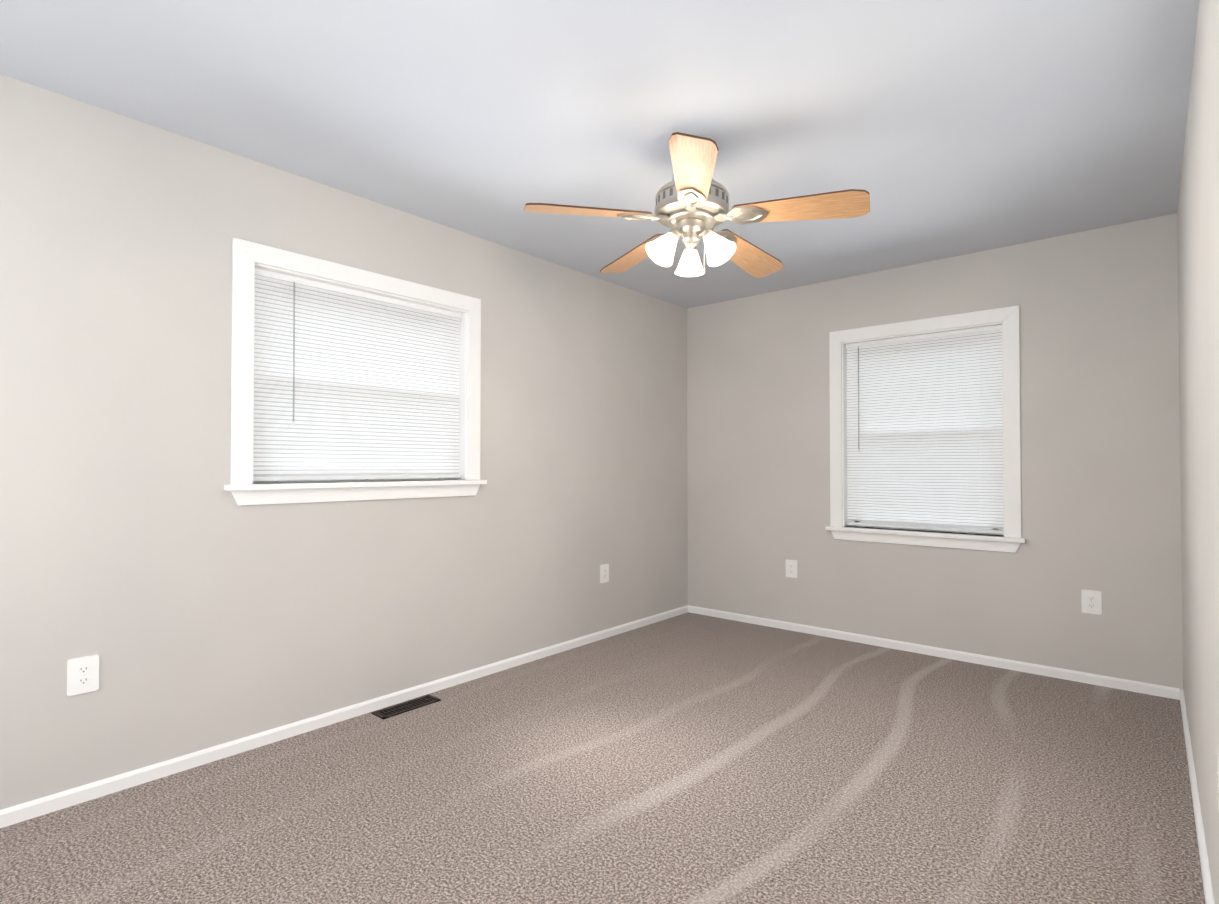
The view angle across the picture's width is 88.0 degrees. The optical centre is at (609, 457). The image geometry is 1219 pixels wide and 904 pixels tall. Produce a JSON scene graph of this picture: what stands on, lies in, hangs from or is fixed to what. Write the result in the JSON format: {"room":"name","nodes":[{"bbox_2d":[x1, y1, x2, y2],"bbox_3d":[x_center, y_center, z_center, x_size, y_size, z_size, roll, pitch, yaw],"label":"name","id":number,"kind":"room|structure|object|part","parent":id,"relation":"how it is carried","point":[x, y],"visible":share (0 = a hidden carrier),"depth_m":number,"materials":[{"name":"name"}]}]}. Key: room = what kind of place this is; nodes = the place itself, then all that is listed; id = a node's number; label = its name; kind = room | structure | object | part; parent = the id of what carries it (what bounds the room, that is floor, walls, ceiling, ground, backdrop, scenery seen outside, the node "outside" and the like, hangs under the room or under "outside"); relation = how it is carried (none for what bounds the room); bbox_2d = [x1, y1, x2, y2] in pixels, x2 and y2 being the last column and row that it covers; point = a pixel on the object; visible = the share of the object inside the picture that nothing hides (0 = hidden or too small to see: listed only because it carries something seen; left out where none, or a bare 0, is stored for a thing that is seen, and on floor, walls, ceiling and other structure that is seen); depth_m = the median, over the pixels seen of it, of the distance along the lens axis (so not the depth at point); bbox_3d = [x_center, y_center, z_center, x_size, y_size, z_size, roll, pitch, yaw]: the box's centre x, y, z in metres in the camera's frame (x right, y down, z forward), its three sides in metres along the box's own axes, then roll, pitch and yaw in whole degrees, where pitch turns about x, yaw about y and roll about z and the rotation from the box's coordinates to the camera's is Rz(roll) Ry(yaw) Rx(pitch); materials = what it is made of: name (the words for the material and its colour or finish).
{"room":"empty bedroom","nodes":[
{"label":"empty bedroom","id":0,"kind":"room"},
{"bbox_2d":[0,74,687,809],"bbox_3d":[-1.029,-0.013,3.268,0.160,2.440,5.220,-1,-1,41],"label":"wall","id":1,"kind":"structure","parent":0,"point":[168,580],"depth_m":2.54,"materials":[{"name":"beige paint"}]},
{"bbox_2d":[67,655,98,695],"bbox_3d":[-1.830,0.755,2.194,0.008,0.125,0.086,-1,-1,41],"label":"electrical outlet","id":2,"kind":"object","parent":1,"relation":"attached to","point":[82,674],"visible":1,"depth_m":2.19,"materials":[{"name":"white plastic"}]},
{"bbox_2d":[0,605,687,827],"bbox_3d":[-0.963,1.180,3.195,0.013,0.054,4.900,-1,-1,41],"label":"baseboard","id":3,"kind":"structure","parent":1,"relation":"attached to","point":[15,814],"depth_m":2.66,"materials":[{"name":"white wood"}]},
{"bbox_2d":[224,238,486,505],"bbox_3d":[-1.173,-0.343,3.067,0.208,1.088,1.288,-1,-1,41],"label":"window","id":4,"kind":"structure","parent":1,"relation":"in","point":[248,257],"depth_m":2.85,"materials":[{"name":"white wood"}]},
{"bbox_3d":[-1.218,-0.342,3.106,0.080,0.914,1.068,-1,-1,41],"label":"left window sash","id":5,"kind":"part","parent":4,"relation":"part of","materials":[{"name":"white plastic"}]},
{"bbox_2d":[253,268,460,481],"bbox_3d":[-1.166,-0.346,3.061,0.038,0.905,1.060,-1,-1,41],"label":"window blind","id":6,"kind":"object","parent":4,"relation":"attached to","point":[351,384],"visible":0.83,"depth_m":2.99,"materials":[{"name":"white plastic"}]},
{"bbox_2d":[600,564,608,582],"bbox_3d":[-0.033,0.785,4.288,0.008,0.125,0.086,-1,-1,41],"label":"electrical outlet","id":7,"kind":"object","parent":1,"relation":"attached to","point":[604,573],"visible":1,"depth_m":4.28,"materials":[{"name":"white plastic"}]},
{"bbox_2d":[0,0,1198,308],"bbox_3d":[0.148,-1.297,2.276,3.261,0.100,5.220,-1,-1,41],"label":"ceiling","id":8,"kind":"structure","parent":0,"point":[942,128],"depth_m":2.23,"materials":[{"name":"white paint"}]},
{"bbox_2d":[524,132,869,277],"bbox_3d":[0.359,-0.984,2.532,1.276,0.522,1.228,0,-3,41],"label":"ceiling fan","id":9,"kind":"object","parent":8,"relation":"hanging from","point":[692,198],"visible":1,"depth_m":2.40,"materials":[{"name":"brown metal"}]},
{"bbox_3d":[0.345,-0.985,2.520,0.570,0.522,0.550,0,-3,41],"label":"motor","id":10,"kind":"part","parent":9,"relation":"part of","materials":[{"name":"silver metal"}]},
{"bbox_2d":[0,612,1205,903],"bbox_3d":[0.148,1.243,2.240,3.261,0.100,5.220,-1,-1,41],"label":"floor","id":11,"kind":"structure","parent":0,"point":[690,758],"depth_m":2.21,"materials":[{"name":"carpet"}]},
{"bbox_2d":[371,695,440,718],"bbox_3d":[-0.979,1.200,3.050,0.105,0.008,0.310,-1,-1,41],"label":"air vent register","id":12,"kind":"object","parent":11,"relation":"on","point":[403,707],"visible":1,"depth_m":3.04,"materials":[{"name":"brown metal"}]},
{"bbox_2d":[687,213,1182,689],"bbox_3d":[1.796,0.001,4.178,2.941,2.440,0.160,-1,-1,41],"label":"wall","id":13,"kind":"structure","parent":0,"point":[1100,424],"depth_m":3.64,"materials":[{"name":"beige paint"}]},
{"bbox_2d":[786,559,796,577],"bbox_3d":[1.294,0.788,4.487,0.086,0.125,0.008,-1,-1,41],"label":"electrical outlet","id":14,"kind":"object","parent":13,"relation":"attached to","point":[791,568],"visible":1,"depth_m":4.48,"materials":[{"name":"white plastic"}]},
{"bbox_2d":[825,305,1025,552],"bbox_3d":[1.967,-0.160,4.002,1.143,1.413,0.208,-1,-1,41],"label":"window","id":15,"kind":"structure","parent":13,"relation":"in","point":[1011,540],"depth_m":3.87,"materials":[{"name":"white wood"}]},
{"bbox_2d":[846,325,1003,533],"bbox_3d":[1.961,-0.162,3.994,0.915,1.230,0.038,-1,-1,41],"label":"window blind","id":16,"kind":"object","parent":15,"relation":"attached to","point":[925,429],"visible":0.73,"depth_m":3.96,"materials":[{"name":"white plastic"}]},
{"bbox_3d":[2.006,-0.158,4.047,0.923,1.239,0.080,-1,-1,41],"label":"back window sash","id":17,"kind":"part","parent":15,"relation":"part of","materials":[{"name":"white plastic"}]},
{"bbox_2d":[688,605,1179,699],"bbox_3d":[1.739,1.192,4.096,2.915,0.054,0.013,-1,-1,41],"label":"baseboard","id":18,"kind":"structure","parent":13,"relation":"attached to","point":[1117,683],"depth_m":3.77,"materials":[{"name":"white wood"}]},
{"bbox_2d":[1081,589,1101,614],"bbox_3d":[2.584,0.772,3.381,0.086,0.125,0.008,-1,-1,41],"label":"electrical outlet","id":19,"kind":"object","parent":13,"relation":"attached to","point":[1091,601],"visible":1,"depth_m":3.38,"materials":[{"name":"white plastic"}]},
{"bbox_2d":[1177,0,1218,903],"bbox_3d":[1.325,-0.041,1.249,0.160,2.440,5.220,-1,-1,41],"label":"wall","id":20,"kind":"structure","parent":0,"point":[1198,252],"depth_m":1.80,"materials":[{"name":"beige paint"}]},
{"bbox_2d":[1180,689,1214,903],"bbox_3d":[1.260,1.153,1.288,0.013,0.054,4.900,-1,-1,41],"label":"baseboard","id":21,"kind":"structure","parent":20,"relation":"attached to","point":[1207,882],"depth_m":2.03,"materials":[{"name":"white wood"}]},
{"bbox_2d":[1217,753,1218,809],"bbox_3d":[1.333,0.721,1.376,0.008,0.125,0.086,-1,-1,41],"label":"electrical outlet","id":22,"kind":"object","parent":20,"relation":"attached to","point":[1218,780],"visible":1,"depth_m":1.39,"materials":[{"name":"white plastic"}]}
]}

